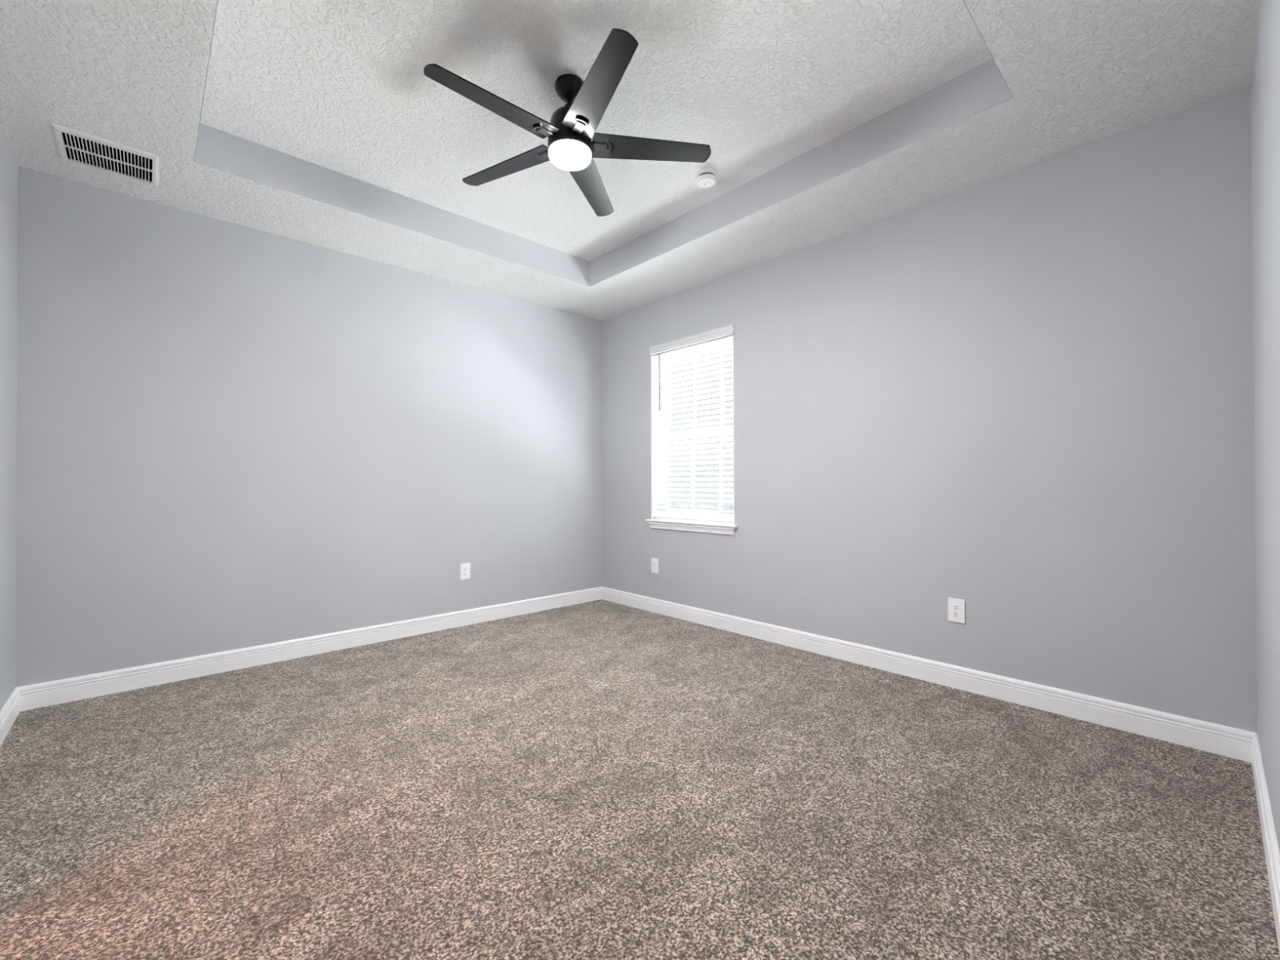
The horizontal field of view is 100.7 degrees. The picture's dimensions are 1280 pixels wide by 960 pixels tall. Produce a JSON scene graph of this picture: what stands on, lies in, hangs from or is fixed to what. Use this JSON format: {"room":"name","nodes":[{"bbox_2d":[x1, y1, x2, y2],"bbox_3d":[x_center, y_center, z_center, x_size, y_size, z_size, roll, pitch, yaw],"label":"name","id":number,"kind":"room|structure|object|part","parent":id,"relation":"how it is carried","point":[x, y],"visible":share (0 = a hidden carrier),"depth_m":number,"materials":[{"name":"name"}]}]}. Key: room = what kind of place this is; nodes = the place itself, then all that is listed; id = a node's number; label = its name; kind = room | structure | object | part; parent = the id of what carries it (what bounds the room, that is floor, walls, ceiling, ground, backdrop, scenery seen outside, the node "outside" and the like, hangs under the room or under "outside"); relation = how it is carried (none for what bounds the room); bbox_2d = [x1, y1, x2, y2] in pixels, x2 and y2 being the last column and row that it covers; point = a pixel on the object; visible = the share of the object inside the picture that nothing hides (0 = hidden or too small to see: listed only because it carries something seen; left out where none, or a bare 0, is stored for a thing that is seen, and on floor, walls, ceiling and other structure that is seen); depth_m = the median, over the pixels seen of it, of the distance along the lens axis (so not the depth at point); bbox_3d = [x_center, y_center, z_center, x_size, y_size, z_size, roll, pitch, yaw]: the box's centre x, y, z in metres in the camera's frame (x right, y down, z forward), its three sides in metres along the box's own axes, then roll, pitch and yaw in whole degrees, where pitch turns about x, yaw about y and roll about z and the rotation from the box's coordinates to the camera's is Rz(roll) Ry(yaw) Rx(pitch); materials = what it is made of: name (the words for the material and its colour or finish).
{"room":"empty bedroom","nodes":[
{"label":"empty bedroom","id":0,"kind":"room"},
{"bbox_2d":[0,121,18,711],"bbox_3d":[-1.753,-0.377,1.077,0.150,3.044,4.203,0,-1,-43],"label":"wall","id":1,"kind":"structure","parent":0,"point":[9,168],"depth_m":2.49,"materials":[{"name":"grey paint"}]},
{"bbox_2d":[0,687,20,746],"bbox_3d":[-2.443,1.092,1.934,0.016,0.121,1.988,0,-1,-43],"label":"baseboard","id":2,"kind":"structure","parent":1,"relation":"attached to","point":[9,713],"depth_m":2.46,"materials":[{"name":"white wood"}]},
{"bbox_2d":[15,166,601,687],"bbox_3d":[-1.806,-0.357,4.000,4.056,3.043,0.150,0,-1,-43],"label":"wall","id":3,"kind":"structure","parent":0,"point":[231,436],"depth_m":3.36,"materials":[{"name":"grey paint"}]},
{"bbox_2d":[17,586,601,711],"bbox_3d":[-1.746,1.103,3.930,3.756,0.121,0.016,0,-1,-43],"label":"baseboard","id":4,"kind":"structure","parent":3,"relation":"attached to","point":[41,695],"depth_m":3.35,"materials":[{"name":"white wood"}]},
{"bbox_2d":[460,562,470,579],"bbox_3d":[-1.401,0.733,4.257,0.084,0.130,0.010,0,-1,-43],"label":"wall outlet","id":5,"kind":"object","parent":3,"relation":"attached to","point":[464,567],"visible":1,"depth_m":4.25,"materials":[{"name":"white plastic"}]},
{"bbox_2d":[0,0,1258,320],"bbox_3d":[-0.327,-1.742,2.416,3.756,0.303,4.203,0,-1,-43],"label":"ceiling","id":6,"kind":"structure","parent":0,"point":[342,86],"depth_m":2.36,"materials":[{"name":"white paint"}]},
{"bbox_2d":[50,122,159,186],"bbox_3d":[-2.601,-1.578,2.600,0.358,0.010,0.353,0,-1,-43],"label":"ceiling vent","id":7,"kind":"object","parent":6,"relation":"in","point":[73,146],"visible":1,"depth_m":2.58,"materials":[{"name":"white metal"}]},
{"bbox_2d":[193,0,217,161],"bbox_3d":[-1.238,-1.695,1.585,0.003,0.202,2.887,0,-1,-43],"label":"trim","id":8,"kind":"structure","parent":6,"relation":"attached to","point":[217,0],"depth_m":2.08,"materials":[{"name":"grey paint"}]},
{"bbox_2d":[194,123,590,286],"bbox_3d":[-1.314,-1.683,3.483,2.477,0.202,0.003,0,-1,-43],"label":"tray ceiling side","id":9,"kind":"structure","parent":6,"relation":"attached to","point":[216,148],"depth_m":3.20,"materials":[{"name":"grey paint"}]},
{"bbox_2d":[423,28,711,216],"bbox_3d":[-0.358,-1.619,2.370,1.196,0.350,1.249,0,-1,-43],"label":"ceiling fan","id":10,"kind":"object","parent":6,"relation":"hanging from","point":[571,130],"visible":1,"depth_m":2.34,"materials":[{"name":"black metal"}]},
{"bbox_3d":[-0.593,-1.527,2.150,0.553,0.006,0.140,0,10,-43],"label":"blade","id":11,"kind":"part","parent":10,"relation":"part of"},
{"bbox_3d":[-0.646,-1.524,2.590,0.553,0.006,0.140,0,10,29],"label":"blade","id":12,"kind":"part","parent":10,"relation":"part of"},
{"bbox_3d":[-0.317,-1.463,2.407,0.194,0.040,0.194,0,-1,-43],"label":"light globe","id":13,"kind":"part","parent":10,"relation":"part of","materials":[{"name":"white glass"}]},
{"bbox_3d":[-0.245,-1.523,2.776,0.140,0.006,0.553,-11,-2,11],"label":"blade","id":14,"kind":"part","parent":10,"relation":"part of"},
{"bbox_3d":[-0.159,-1.528,2.066,0.140,0.006,0.553,12,-5,-24],"label":"blade","id":15,"kind":"part","parent":10,"relation":"part of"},
{"bbox_3d":[0.056,-1.526,2.453,0.553,0.006,0.140,0,-11,-7],"label":"blade","id":16,"kind":"part","parent":10,"relation":"part of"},
{"bbox_2d":[694,168,718,187],"bbox_3d":[0.390,-1.762,3.116,0.140,0.057,0.140,0,-1,-43],"label":"smoke detector","id":17,"kind":"object","parent":6,"relation":"attached to","point":[706,177],"visible":1,"depth_m":3.08,"materials":[{"name":"white plastic"}]},
{"bbox_2d":[590,58,1012,286],"bbox_3d":[0.574,-1.689,3.270,0.003,0.202,2.887,0,-1,-43],"label":"tray ceiling side","id":18,"kind":"structure","parent":6,"relation":"attached to","point":[982,87],"depth_m":2.81,"materials":[{"name":"grey paint"}]},
{"bbox_2d":[962,0,1013,97],"bbox_3d":[0.650,-1.702,1.372,2.477,0.202,0.003,0,-1,-43],"label":"trim","id":19,"kind":"structure","parent":6,"relation":"attached to","point":[962,0],"depth_m":1.96,"materials":[{"name":"grey paint"}]},
{"bbox_2d":[0,599,1279,959],"bbox_3d":[-0.319,1.209,2.396,4.056,0.120,4.503,0,-1,-43],"label":"floor","id":20,"kind":"structure","parent":0,"point":[597,780],"depth_m":1.81,"materials":[{"name":"beige carpet"}]},
{"bbox_2d":[600,86,1257,733],"bbox_3d":[1.106,-0.367,3.737,0.150,3.043,4.203,0,-1,-43],"label":"wall","id":21,"kind":"structure","parent":0,"point":[1024,397],"depth_m":2.77,"materials":[{"name":"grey paint"}]},
{"bbox_2d":[651,557,658,573],"bbox_3d":[0.130,0.753,4.665,0.010,0.130,0.084,0,-1,-43],"label":"wall outlet","id":22,"kind":"object","parent":21,"relation":"attached to","point":[655,562],"visible":1,"depth_m":4.66,"materials":[{"name":"white plastic"}]},
{"bbox_2d":[645,333,738,535],"bbox_3d":[0.447,-0.367,4.415,0.182,1.580,0.984,0,-1,-43],"label":"window","id":23,"kind":"structure","parent":21,"relation":"in","point":[723,528],"depth_m":4.54,"materials":[{"name":"white"}]},
{"bbox_2d":[648,324,735,523],"bbox_3d":[0.426,-0.421,4.377,0.087,1.511,0.911,0,-1,-43],"label":"window blind","id":24,"kind":"object","parent":23,"relation":"attached to","point":[722,335],"visible":0.88,"depth_m":4.37,"materials":[{"name":"white plastic"}]},
{"bbox_3d":[0.238,-0.390,4.604,0.052,1.420,0.002,0,-1,-43],"label":"ladder cord","id":25,"kind":"part","parent":24,"relation":"part of","materials":[{"name":"white fabric"}]},
{"bbox_3d":[0.433,-0.391,4.394,0.052,1.420,0.002,0,-1,-43],"label":"ladder cord","id":26,"kind":"part","parent":24,"relation":"part of","materials":[{"name":"white fabric"}]},
{"bbox_3d":[0.431,0.327,4.395,0.044,0.016,0.878,0,-1,-43],"label":"rail","id":27,"kind":"part","parent":24,"relation":"part of","materials":[{"name":"white plastic"}]},
{"bbox_3d":[0.618,-0.393,4.195,0.052,1.420,0.002,0,-1,-43],"label":"ladder cord","id":28,"kind":"part","parent":24,"relation":"part of","materials":[{"name":"white fabric"}]},
{"bbox_3d":[0.428,0.353,4.391,0.125,0.023,0.984,0,-1,-43],"label":"sill","id":29,"kind":"part","parent":23,"relation":"part of","materials":[{"name":"white wood"}]},
{"bbox_3d":[0.493,-0.406,4.459,0.055,1.502,0.909,0,-1,-43],"label":"frame","id":30,"kind":"part","parent":23,"relation":"part of","materials":[{"name":"white plastic"}]},
{"bbox_3d":[0.486,-0.057,4.450,0.022,0.715,0.820,0,-1,-43],"label":"sash","id":31,"kind":"part","parent":23,"relation":"part of","materials":[{"name":"white plastic"}]},
{"bbox_3d":[0.502,-0.738,4.471,0.020,0.748,0.820,0,-1,-43],"label":"sash","id":32,"kind":"part","parent":23,"relation":"part of","materials":[{"name":"white plastic"}]},
{"bbox_2d":[601,586,1256,762],"bbox_3d":[1.050,1.094,3.671,0.016,0.121,4.203,0,-1,-43],"label":"baseboard","id":33,"kind":"structure","parent":21,"relation":"attached to","point":[1217,739],"depth_m":2.80,"materials":[{"name":"white wood"}]},
{"bbox_2d":[947,597,964,623],"bbox_3d":[1.746,0.720,2.928,0.010,0.130,0.084,0,-1,-43],"label":"wall outlet","id":34,"kind":"object","parent":21,"relation":"attached to","point":[956,607],"visible":1,"depth_m":2.92,"materials":[{"name":"white plastic"}]},
{"bbox_2d":[952,611,959,617],"bbox_3d":[1.743,0.741,2.926,0.003,0.033,0.033,0,-1,-43],"label":"receptacle","id":35,"kind":"object","parent":34,"relation":"attached to","point":[955,614],"depth_m":2.93,"materials":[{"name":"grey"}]},
{"bbox_2d":[952,604,959,609],"bbox_3d":[1.743,0.700,2.926,0.003,0.033,0.033,0,-1,-43],"label":"receptacle","id":36,"kind":"object","parent":34,"relation":"attached to","point":[955,606],"depth_m":2.93,"materials":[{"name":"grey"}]},
{"bbox_2d":[1250,0,1279,853],"bbox_3d":[1.159,-0.387,0.814,4.056,3.043,0.150,0,-1,-43],"label":"wall","id":37,"kind":"structure","parent":0,"point":[1265,73],"depth_m":1.65,"materials":[{"name":"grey paint"}]},
{"bbox_2d":[1251,733,1279,954],"bbox_3d":[1.106,1.075,0.865,3.756,0.121,0.016,0,-1,-43],"label":"baseboard","id":38,"kind":"structure","parent":37,"relation":"attached to","point":[1272,854],"depth_m":1.58,"materials":[{"name":"white wood"}]},
{"label":"outside","id":39,"kind":"structure","parent":0,"visible":0},
{"bbox_2d":[666,348,733,511],"bbox_3d":[1.926,-0.414,7.371,0.420,3.680,18.000,0,-1,-43],"label":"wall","id":40,"kind":"structure","parent":39,"point":[729,384],"depth_m":8.20,"materials":[{"name":"white plastic"}]}
]}

